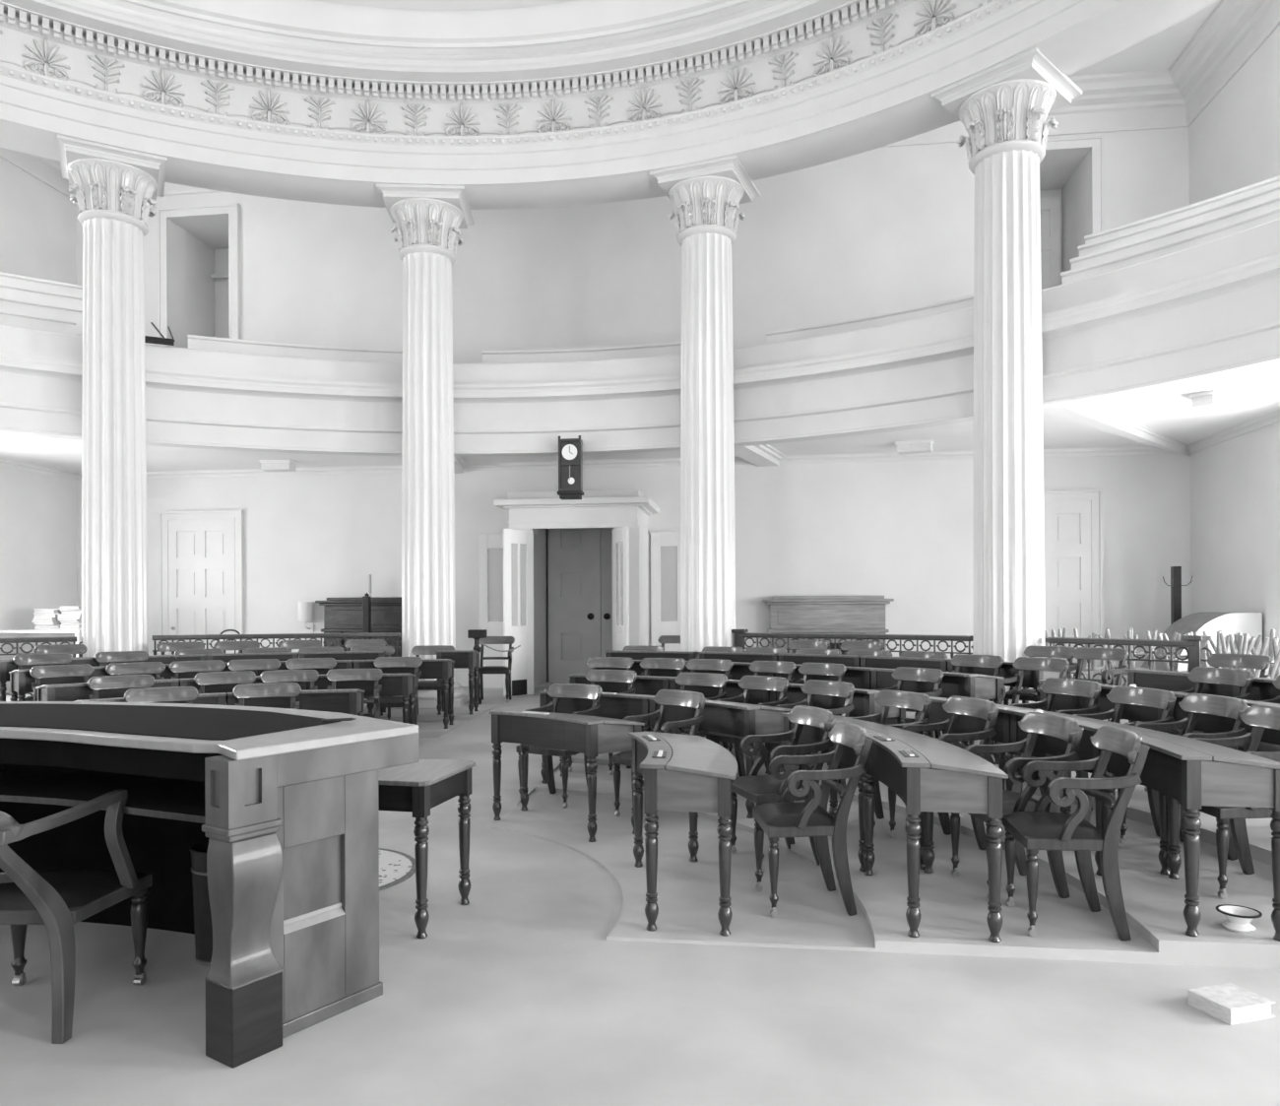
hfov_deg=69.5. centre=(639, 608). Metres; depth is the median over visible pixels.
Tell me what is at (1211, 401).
ceiling vent
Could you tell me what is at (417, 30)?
ceiling
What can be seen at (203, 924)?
waste bin
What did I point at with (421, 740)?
floor
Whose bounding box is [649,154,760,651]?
fluted column
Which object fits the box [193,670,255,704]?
armchair
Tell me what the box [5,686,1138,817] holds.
floor
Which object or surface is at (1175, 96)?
trim
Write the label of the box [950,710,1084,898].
armchair
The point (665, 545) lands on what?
glazed door
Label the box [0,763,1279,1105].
floor
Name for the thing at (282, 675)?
armchair
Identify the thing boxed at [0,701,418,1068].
desk
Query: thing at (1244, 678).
armchair
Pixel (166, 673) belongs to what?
writing desk
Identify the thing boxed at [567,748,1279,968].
floor
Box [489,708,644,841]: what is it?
writing desk
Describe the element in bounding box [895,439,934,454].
ceiling vent
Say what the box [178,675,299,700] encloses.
writing desk
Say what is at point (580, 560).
door
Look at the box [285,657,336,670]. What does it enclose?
armchair
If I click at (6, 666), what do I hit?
writing desk
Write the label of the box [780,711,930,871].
writing desk
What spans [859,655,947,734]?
writing desk
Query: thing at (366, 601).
wooden post
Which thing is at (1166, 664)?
bentwood chair
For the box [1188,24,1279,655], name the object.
wall
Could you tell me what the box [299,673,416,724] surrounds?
writing desk
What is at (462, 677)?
baseboard
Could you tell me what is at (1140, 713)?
writing desk
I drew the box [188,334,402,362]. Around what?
bench
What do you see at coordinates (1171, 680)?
writing desk
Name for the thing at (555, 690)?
armchair
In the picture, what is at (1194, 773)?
writing desk
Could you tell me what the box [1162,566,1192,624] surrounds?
coat stand
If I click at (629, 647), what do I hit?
armchair
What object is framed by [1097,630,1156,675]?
bentwood chair
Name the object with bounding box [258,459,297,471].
ceiling vent
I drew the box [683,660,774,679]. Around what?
writing desk
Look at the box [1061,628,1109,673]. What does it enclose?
bentwood chair
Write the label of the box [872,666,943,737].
armchair
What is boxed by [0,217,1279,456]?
balcony
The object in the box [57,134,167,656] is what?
fluted column
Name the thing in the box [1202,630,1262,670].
bentwood chair
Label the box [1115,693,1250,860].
armchair
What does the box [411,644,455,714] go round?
armchair
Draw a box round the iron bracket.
[144,321,175,345]
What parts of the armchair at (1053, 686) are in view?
leg, seat frame, arm, leg, leg, crest rail, arm, leg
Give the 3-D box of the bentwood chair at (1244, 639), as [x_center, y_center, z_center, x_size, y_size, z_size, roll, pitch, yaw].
[5.669,0.718,8.892,0.553,0.972,0.479,0,0,29]
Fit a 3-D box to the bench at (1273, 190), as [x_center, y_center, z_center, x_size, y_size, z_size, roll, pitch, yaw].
[6.618,-3.929,10.040,0.694,1.006,3.641,0,0,-35]
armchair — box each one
[0,789,152,1043]
[12,652,72,701]
[29,664,94,701]
[33,643,87,656]
[87,674,155,699]
[94,650,149,666]
[105,661,165,679]
[124,686,198,703]
[156,641,206,660]
[169,659,225,678]
[173,648,224,658]
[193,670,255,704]
[213,640,259,649]
[227,658,280,671]
[232,682,301,708]
[242,646,290,652]
[259,669,319,689]
[278,640,321,648]
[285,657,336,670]
[298,645,344,651]
[325,668,383,718]
[344,639,385,650]
[349,645,394,720]
[366,656,422,724]
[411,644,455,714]
[479,636,514,702]
[515,683,602,808]
[568,669,637,774]
[585,656,634,674]
[611,689,705,816]
[622,644,664,650]
[639,657,686,731]
[657,635,680,647]
[674,672,727,744]
[685,658,733,749]
[701,645,744,651]
[705,675,788,776]
[728,660,796,754]
[730,704,836,871]
[745,646,787,652]
[752,721,872,917]
[765,679,854,788]
[787,640,830,653]
[788,662,846,755]
[796,647,841,654]
[827,689,931,836]
[839,640,884,654]
[846,648,892,656]
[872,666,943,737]
[888,695,999,850]
[899,650,947,738]
[950,653,1003,754]
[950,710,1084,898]
[988,656,1069,757]
[996,677,1101,810]
[1002,725,1149,941]
[1003,644,1075,704]
[1067,646,1128,722]
[1073,685,1176,836]
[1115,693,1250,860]
[1144,666,1253,791]
[1169,704,1279,898]
[1206,652,1272,678]
[1237,674,1279,762]
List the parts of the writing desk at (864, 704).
leg, panel, pen rail, leg, panel, leg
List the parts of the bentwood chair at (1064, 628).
leg, leg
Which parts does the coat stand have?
post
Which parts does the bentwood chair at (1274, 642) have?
leg, leg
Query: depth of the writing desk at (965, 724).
6.00 m
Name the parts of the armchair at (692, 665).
crest rail, leg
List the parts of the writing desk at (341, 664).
panel, pen rail, leg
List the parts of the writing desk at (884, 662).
leg, panel, pen rail, leg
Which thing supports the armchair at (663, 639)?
on the floor at (472, 739)
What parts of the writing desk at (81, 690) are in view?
leg, panel, leg, pen rail, panel, leg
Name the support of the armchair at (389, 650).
on the floor at (426, 729)
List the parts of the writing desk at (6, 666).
leg, pen rail, panel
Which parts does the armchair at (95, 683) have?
arm, leg, crest rail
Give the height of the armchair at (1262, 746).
0.888 m
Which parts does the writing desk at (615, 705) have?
leg, leg, panel, pen rail, leg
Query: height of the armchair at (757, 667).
0.888 m
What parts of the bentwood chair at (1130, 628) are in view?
leg, leg, leg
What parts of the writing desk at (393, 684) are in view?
leg, panel, pen rail, leg, panel, leg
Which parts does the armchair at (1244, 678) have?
arm, seat, leg, crest rail, arm, leg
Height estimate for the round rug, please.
0.012 m
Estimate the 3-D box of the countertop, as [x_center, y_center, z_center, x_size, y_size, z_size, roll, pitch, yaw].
[-3.042,0.490,3.970,4.355,0.035,1.492,0,0,7]
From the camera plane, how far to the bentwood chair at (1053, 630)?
10.72 m
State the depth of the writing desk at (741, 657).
10.29 m
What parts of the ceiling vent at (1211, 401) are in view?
mounting plate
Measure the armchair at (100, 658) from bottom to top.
0.888 m
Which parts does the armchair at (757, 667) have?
crest rail, leg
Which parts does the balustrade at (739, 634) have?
newel post, rail, rail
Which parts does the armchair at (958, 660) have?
leg, crest rail, leg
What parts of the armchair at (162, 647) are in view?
crest rail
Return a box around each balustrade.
[0,636,82,696]
[152,632,401,703]
[731,629,973,711]
[1045,635,1212,721]
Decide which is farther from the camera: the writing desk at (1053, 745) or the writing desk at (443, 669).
the writing desk at (443, 669)
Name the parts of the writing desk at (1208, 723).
leg, pen rail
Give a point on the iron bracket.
(148, 339)
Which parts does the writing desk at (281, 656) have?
pen rail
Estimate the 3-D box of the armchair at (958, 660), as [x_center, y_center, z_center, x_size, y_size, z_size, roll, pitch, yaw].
[2.944,0.870,8.335,0.523,0.888,0.521,0,0,-39]
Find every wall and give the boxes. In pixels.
[0,156,77,659]
[75,127,1190,687]
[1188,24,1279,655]
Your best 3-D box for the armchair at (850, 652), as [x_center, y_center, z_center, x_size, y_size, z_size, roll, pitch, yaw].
[2.240,0.873,9.387,0.521,0.888,0.523,0,0,42]
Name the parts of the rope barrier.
post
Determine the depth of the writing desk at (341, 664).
10.01 m
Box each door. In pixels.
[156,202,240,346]
[158,510,244,654]
[478,533,503,688]
[546,527,613,682]
[650,530,680,650]
[1039,134,1104,289]
[1043,489,1103,684]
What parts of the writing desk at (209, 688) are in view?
leg, pen rail, panel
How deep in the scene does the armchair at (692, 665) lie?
9.35 m
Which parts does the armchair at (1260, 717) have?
arm, leg, seat frame, seat, leg, crest rail, arm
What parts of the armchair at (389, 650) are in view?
crest rail, leg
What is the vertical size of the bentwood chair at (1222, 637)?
1.018 m
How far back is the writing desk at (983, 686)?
7.75 m
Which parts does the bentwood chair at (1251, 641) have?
leg, leg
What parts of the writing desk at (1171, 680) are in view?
leg, pen rail, panel, leg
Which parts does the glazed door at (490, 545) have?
glass pane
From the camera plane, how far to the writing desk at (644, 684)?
8.58 m
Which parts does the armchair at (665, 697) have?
leg, seat frame, seat, arm, leg, crest rail, arm, leg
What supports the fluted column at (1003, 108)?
on the floor at (472, 739)
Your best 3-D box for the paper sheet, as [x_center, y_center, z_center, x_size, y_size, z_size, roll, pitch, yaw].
[-0.718,0.715,6.327,0.200,0.004,0.056,0,0,32]
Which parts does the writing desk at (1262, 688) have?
pen rail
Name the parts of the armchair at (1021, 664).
arm, leg, stay rail, crest rail, arm, leg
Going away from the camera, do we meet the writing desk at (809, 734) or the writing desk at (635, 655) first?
the writing desk at (809, 734)
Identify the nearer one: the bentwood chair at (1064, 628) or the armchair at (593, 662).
the armchair at (593, 662)
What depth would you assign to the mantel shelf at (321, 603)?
14.98 m
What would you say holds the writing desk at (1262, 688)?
on the floor at (472, 739)
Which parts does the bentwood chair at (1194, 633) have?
leg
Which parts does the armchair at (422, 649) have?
leg, seat, seat frame, crest rail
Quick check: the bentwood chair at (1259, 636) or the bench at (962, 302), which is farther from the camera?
the bench at (962, 302)
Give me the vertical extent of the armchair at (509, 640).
0.888 m
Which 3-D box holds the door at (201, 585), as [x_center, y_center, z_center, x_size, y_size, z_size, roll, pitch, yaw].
[-7.439,-0.185,15.638,1.500,2.950,0.095,0,0,7]
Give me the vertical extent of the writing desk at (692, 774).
0.780 m
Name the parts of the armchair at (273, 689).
leg, crest rail, leg, arm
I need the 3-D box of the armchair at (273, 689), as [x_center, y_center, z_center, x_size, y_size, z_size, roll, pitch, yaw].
[-2.983,1.057,7.356,0.521,0.888,0.523,0,0,-19]
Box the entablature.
[0,0,1218,209]
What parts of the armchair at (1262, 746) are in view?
seat frame, seat, arm, crest rail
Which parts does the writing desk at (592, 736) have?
leg, leg, panel, pen rail, leg, panel, leg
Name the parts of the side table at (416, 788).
drawer, leg, leg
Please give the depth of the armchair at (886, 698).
6.28 m
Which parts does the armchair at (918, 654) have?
crest rail, leg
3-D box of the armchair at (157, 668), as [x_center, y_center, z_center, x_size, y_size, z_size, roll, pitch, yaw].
[-4.893,0.980,8.964,0.521,0.888,0.523,0,0,-31]
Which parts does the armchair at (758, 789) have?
leg, seat, arm, seat frame, leg, arm, crest rail, leg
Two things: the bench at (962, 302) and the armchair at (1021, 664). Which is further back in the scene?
the bench at (962, 302)
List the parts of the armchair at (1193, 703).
leg, arm, leg, crest rail, arm, leg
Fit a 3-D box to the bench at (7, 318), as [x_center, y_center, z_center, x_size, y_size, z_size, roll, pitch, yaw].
[-9.282,-3.545,10.480,0.865,0.364,5.131,0,0,43]
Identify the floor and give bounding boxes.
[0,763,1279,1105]
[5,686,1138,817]
[398,720,467,737]
[418,737,436,747]
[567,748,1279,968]
[650,725,1273,865]
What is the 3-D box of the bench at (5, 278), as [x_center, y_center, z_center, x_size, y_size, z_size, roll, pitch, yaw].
[-9.182,-4.018,12.743,3.100,1.310,0.470,0,0,-38]
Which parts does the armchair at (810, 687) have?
leg, seat frame, arm, leg, crest rail, arm, leg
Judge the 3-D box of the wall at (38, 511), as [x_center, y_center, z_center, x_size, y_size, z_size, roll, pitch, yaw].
[-11.280,-3.210,5.869,0.400,9.710,20.430,0,0,7]
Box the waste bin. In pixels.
[190,838,212,965]
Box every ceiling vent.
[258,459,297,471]
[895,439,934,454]
[1188,389,1234,412]
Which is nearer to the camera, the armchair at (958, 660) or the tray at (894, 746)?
the tray at (894, 746)
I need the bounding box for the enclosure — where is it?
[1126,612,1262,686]
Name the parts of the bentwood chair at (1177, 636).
leg, leg, leg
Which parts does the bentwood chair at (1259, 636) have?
leg, leg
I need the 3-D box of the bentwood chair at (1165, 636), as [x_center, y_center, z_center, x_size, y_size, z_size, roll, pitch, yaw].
[6.271,0.727,10.386,0.483,0.978,0.511,0,0,-4]
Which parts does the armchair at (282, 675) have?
crest rail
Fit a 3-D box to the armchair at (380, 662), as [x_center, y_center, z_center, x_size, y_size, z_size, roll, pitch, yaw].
[-2.611,0.971,9.816,0.521,0.888,0.523,0,0,-3]
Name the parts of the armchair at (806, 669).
arm, leg, crest rail, leg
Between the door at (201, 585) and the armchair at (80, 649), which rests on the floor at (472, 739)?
the armchair at (80, 649)
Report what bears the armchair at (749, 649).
on the floor at (1259, 831)
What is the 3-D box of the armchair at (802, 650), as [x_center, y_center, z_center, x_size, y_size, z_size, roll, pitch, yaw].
[1.812,0.875,9.738,0.521,0.888,0.523,0,0,36]
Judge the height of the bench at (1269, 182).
1.310 m
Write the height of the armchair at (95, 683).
0.888 m
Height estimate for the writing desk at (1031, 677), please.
0.770 m
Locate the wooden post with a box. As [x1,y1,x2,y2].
[362,592,371,639]
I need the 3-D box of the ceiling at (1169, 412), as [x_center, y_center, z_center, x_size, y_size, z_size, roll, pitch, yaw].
[-1.505,-2.414,9.490,18.040,0.120,10.716,0,0,7]
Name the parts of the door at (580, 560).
knob, knob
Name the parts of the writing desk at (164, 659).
panel, pen rail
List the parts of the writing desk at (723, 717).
leg, panel, pen rail, leg, panel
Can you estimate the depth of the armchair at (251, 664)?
9.67 m
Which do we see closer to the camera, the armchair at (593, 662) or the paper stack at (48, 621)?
the armchair at (593, 662)
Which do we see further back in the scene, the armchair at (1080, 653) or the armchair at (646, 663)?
the armchair at (646, 663)
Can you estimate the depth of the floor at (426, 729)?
10.28 m
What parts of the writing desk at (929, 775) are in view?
leg, panel, pen rail, leg, leg, panel, leg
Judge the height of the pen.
0.012 m
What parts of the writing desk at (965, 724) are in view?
leg, leg, panel, pen rail, leg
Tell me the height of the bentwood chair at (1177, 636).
1.003 m
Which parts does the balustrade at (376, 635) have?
rail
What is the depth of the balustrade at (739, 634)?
10.66 m
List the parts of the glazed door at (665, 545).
glass pane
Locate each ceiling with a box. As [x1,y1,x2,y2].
[0,0,856,83]
[0,365,1279,473]
[1067,0,1220,76]
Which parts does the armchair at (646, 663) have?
leg, crest rail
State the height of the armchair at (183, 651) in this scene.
0.888 m
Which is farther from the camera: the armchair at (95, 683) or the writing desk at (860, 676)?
the writing desk at (860, 676)
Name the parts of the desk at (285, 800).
corner moulding, scroll leg, panel moulding, panel, skirting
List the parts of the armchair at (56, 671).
arm, leg, crest rail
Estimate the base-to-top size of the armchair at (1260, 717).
0.888 m
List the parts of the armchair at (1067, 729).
leg, leg, arm, seat frame, leg, seat, arm, crest rail, leg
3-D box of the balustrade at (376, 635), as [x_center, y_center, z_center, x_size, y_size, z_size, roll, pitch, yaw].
[-4.542,0.801,11.873,3.120,0.955,0.241,0,0,-17]
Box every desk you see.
[0,656,107,701]
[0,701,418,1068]
[8,665,139,701]
[35,678,179,701]
[75,692,226,704]
[107,653,206,664]
[139,662,248,679]
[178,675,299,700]
[206,651,299,671]
[226,688,364,715]
[252,659,353,676]
[298,650,386,715]
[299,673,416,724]
[352,658,454,728]
[435,649,479,714]
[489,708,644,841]
[538,690,655,783]
[568,673,673,755]
[595,659,679,676]
[604,649,699,660]
[628,731,737,936]
[647,696,791,818]
[668,676,769,773]
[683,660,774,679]
[698,651,778,662]
[769,683,905,754]
[774,663,873,689]
[777,652,861,666]
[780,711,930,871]
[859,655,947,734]
[862,731,1007,942]
[869,667,1003,764]
[923,696,1063,812]
[946,658,1068,702]
[1007,708,1177,875]
[1037,679,1207,777]
[1095,728,1279,941]
[1125,668,1279,762]
[1167,692,1279,745]
[1249,677,1279,701]
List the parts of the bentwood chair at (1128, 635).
leg, leg, leg, leg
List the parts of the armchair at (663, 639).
crest rail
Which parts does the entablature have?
egg moulding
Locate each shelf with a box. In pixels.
[0,771,205,823]
[315,600,401,605]
[763,598,894,604]
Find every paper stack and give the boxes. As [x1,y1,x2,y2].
[32,608,70,630]
[57,606,81,630]
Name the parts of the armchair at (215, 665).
crest rail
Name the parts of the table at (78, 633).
leg, leg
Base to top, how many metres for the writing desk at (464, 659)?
0.770 m
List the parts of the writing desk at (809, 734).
leg, panel, pen rail, leg, leg, leg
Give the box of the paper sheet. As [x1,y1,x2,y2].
[520,710,549,713]
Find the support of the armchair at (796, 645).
on the floor at (472, 739)
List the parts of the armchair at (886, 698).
seat frame, arm, leg, leg, crest rail, arm, leg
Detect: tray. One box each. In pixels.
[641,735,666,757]
[873,735,919,757]
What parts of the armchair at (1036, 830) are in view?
leg, leg, seat, seat frame, arm, leg, arm, stay rail, crest rail, leg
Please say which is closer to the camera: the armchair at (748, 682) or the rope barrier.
the armchair at (748, 682)
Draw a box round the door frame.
[493,489,659,696]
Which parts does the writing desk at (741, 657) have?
pen rail, panel, leg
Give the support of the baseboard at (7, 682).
attached to the wall at (38, 511)
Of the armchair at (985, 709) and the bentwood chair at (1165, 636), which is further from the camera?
the bentwood chair at (1165, 636)
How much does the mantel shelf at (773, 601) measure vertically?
0.080 m
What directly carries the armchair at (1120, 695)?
on the floor at (1154, 902)
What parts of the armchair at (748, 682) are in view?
seat, arm, seat frame, leg, crest rail, arm, leg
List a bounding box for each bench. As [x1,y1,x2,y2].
[0,271,82,295]
[0,282,82,308]
[0,295,82,336]
[0,309,75,335]
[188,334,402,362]
[481,341,681,363]
[765,294,973,343]
[1060,205,1279,284]
[1069,193,1279,269]
[1078,183,1279,255]
[1084,175,1279,244]
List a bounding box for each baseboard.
[5,681,9,691]
[455,672,1127,686]
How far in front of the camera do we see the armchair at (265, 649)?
10.79 m
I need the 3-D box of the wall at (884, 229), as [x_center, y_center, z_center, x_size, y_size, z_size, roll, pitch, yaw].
[-0.726,-3.252,15.472,18.840,9.710,1.350,0,0,7]
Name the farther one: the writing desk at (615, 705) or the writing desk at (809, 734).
the writing desk at (615, 705)
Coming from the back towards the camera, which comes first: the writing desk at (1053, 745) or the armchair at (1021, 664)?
the armchair at (1021, 664)
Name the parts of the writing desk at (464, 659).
leg, leg, pen rail, panel, leg, panel, leg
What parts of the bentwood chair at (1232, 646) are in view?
leg, leg, leg, leg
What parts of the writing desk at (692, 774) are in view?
leg, panel, pen rail, leg, panel, leg, leg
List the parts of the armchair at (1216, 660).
crest rail, leg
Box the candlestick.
[368,574,371,596]
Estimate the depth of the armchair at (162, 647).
11.12 m
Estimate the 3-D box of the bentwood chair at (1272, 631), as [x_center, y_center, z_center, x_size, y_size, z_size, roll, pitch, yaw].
[6.336,0.694,9.572,0.506,0.967,0.607,0,0,-4]
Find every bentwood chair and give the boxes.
[216,629,240,652]
[1044,627,1072,678]
[1051,629,1097,678]
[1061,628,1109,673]
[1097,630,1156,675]
[1105,627,1162,669]
[1146,630,1208,671]
[1156,632,1226,672]
[1162,630,1222,672]
[1182,632,1236,668]
[1185,631,1255,658]
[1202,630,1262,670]
[1205,633,1248,669]
[1209,629,1275,676]
[1219,632,1279,678]
[1228,632,1279,678]
[1247,634,1278,660]
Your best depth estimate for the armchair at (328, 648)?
10.98 m
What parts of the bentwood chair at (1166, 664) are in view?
leg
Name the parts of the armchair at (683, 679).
seat frame, crest rail, arm, leg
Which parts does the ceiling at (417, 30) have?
dome moulding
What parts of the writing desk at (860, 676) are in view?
pen rail, leg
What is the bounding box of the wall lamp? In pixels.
[297,601,314,632]
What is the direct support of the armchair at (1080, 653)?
on the floor at (472, 739)
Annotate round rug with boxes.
[379,847,415,891]
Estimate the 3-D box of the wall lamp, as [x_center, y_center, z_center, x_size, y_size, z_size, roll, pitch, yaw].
[-5.547,0.147,15.290,0.250,0.510,0.265,0,0,7]
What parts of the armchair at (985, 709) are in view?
leg, arm, leg, arm, crest rail, leg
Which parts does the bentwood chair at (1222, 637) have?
leg, leg, leg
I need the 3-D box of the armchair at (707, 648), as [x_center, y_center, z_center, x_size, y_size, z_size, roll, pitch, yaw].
[0.858,0.879,10.329,0.521,0.888,0.523,0,0,27]
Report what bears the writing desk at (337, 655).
on the floor at (472, 739)
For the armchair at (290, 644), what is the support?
on the floor at (472, 739)
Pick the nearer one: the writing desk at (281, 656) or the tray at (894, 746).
the tray at (894, 746)
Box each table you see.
[0,629,81,657]
[378,759,475,939]
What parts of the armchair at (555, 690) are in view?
leg, seat, arm, seat frame, leg, leg, crest rail, arm, leg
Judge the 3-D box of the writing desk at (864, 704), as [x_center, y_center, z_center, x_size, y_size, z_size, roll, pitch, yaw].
[1.582,1.009,7.497,0.470,0.770,1.132,0,0,-38]
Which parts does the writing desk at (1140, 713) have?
leg, panel, pen rail, leg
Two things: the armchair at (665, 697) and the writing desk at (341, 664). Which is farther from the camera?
the writing desk at (341, 664)
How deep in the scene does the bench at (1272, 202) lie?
9.97 m
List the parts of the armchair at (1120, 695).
arm, leg, crest rail, arm, leg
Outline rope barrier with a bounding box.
[467,629,520,703]
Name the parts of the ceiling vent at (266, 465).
mounting plate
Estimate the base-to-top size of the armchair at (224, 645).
0.888 m
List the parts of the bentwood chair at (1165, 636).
leg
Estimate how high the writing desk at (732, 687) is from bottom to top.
0.770 m
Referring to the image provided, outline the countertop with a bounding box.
[0,701,418,760]
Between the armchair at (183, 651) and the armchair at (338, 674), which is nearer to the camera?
the armchair at (338, 674)
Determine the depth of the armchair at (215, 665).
9.44 m
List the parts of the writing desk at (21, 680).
leg, panel, leg, pen rail, panel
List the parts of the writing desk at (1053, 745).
leg, panel, pen rail, leg, leg, leg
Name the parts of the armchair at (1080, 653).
arm, leg, stay rail, crest rail, arm, leg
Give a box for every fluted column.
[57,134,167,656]
[376,183,474,707]
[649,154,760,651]
[930,47,1082,704]
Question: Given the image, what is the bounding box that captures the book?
[1187,982,1275,1024]
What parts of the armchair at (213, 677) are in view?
leg, crest rail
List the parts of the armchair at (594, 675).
leg, leg, crest rail, arm, leg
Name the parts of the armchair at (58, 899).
stay rail, crest rail, leg, leg, arm, seat, seat frame, leg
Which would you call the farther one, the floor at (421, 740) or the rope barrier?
the rope barrier
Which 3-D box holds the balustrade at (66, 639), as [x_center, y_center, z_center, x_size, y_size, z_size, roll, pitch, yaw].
[-7.688,0.813,10.178,2.846,0.955,0.217,0,0,-41]
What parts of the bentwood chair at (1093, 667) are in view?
leg, leg, seat, leg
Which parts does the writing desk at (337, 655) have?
pen rail, panel, leg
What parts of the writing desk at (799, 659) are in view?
pen rail, panel, leg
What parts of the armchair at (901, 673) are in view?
arm, seat, leg, crest rail, arm, leg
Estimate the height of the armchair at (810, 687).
0.888 m
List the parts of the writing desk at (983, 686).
leg, panel, pen rail, leg, panel, leg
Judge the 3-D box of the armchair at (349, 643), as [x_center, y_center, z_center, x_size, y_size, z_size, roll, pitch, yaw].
[-3.491,0.839,11.675,0.521,0.888,0.523,0,0,-11]
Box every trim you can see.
[0,0,1279,197]
[0,409,1279,480]
[453,401,1190,473]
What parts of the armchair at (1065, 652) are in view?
leg, seat, seat frame, crest rail, leg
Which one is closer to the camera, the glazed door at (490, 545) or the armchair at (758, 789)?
the armchair at (758, 789)
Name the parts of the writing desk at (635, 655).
panel, pen rail, leg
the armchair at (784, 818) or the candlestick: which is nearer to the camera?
the armchair at (784, 818)
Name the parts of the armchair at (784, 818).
leg, leg, seat frame, seat, arm, arm, leg, stay rail, crest rail, leg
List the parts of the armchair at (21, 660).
seat, crest rail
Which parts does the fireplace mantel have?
moulding, frieze panel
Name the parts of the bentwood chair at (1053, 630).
leg, leg, seat, leg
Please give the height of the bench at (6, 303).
0.680 m
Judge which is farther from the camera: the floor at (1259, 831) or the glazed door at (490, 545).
the glazed door at (490, 545)
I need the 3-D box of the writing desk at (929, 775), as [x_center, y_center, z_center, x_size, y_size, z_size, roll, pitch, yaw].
[1.411,1.056,4.539,0.478,0.780,1.126,0,0,2]
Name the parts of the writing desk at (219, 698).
panel, leg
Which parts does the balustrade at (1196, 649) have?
rail, rail, newel post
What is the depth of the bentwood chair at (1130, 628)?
10.75 m
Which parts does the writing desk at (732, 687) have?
leg, pen rail, panel, leg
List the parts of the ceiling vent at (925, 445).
mounting plate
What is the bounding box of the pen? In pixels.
[321,717,355,721]
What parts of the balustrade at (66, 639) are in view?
rail, rail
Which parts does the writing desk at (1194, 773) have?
leg, panel, pen rail, leg, leg, panel, leg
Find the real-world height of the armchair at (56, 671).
0.888 m
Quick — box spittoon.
[1216,903,1262,932]
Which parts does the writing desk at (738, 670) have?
pen rail, panel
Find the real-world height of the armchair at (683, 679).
0.888 m
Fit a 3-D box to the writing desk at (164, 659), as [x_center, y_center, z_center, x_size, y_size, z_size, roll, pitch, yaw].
[-5.404,0.902,10.328,1.020,0.770,0.458,0,0,-31]
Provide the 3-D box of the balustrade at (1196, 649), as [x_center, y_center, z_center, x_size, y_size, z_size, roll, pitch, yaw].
[4.602,0.742,8.729,0.169,1.000,1.562,0,0,-35]
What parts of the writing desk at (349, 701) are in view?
leg, panel, pen rail, leg, panel, leg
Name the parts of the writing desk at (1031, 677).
leg, pen rail, panel, leg, panel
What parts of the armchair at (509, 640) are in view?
leg, seat, seat frame, stay rail, crest rail, leg, leg, arm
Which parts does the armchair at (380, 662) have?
leg, seat frame, seat, crest rail, leg, arm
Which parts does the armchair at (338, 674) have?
crest rail, stay rail, seat, leg, arm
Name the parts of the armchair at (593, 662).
crest rail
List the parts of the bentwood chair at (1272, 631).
leg, leg, leg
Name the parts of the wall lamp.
lamp shade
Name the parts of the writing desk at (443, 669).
leg, panel, pen rail, leg, panel, leg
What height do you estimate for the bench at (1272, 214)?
0.364 m
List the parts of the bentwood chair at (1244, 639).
leg, leg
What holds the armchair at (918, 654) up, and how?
on the floor at (1259, 831)
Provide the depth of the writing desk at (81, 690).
7.99 m
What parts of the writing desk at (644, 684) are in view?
leg, panel, pen rail, leg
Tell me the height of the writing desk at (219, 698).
0.770 m
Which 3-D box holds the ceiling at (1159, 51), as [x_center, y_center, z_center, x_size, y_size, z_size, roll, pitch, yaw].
[-2.130,-7.801,4.872,18.040,0.200,20.030,0,0,7]
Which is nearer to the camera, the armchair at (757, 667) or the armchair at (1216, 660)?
the armchair at (1216, 660)
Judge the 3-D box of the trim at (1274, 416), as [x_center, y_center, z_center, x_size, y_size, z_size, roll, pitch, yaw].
[-2.108,-2.302,4.872,18.040,0.100,20.030,0,0,7]
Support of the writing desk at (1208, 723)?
on the floor at (1259, 831)
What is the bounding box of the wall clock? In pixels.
[557,435,583,500]

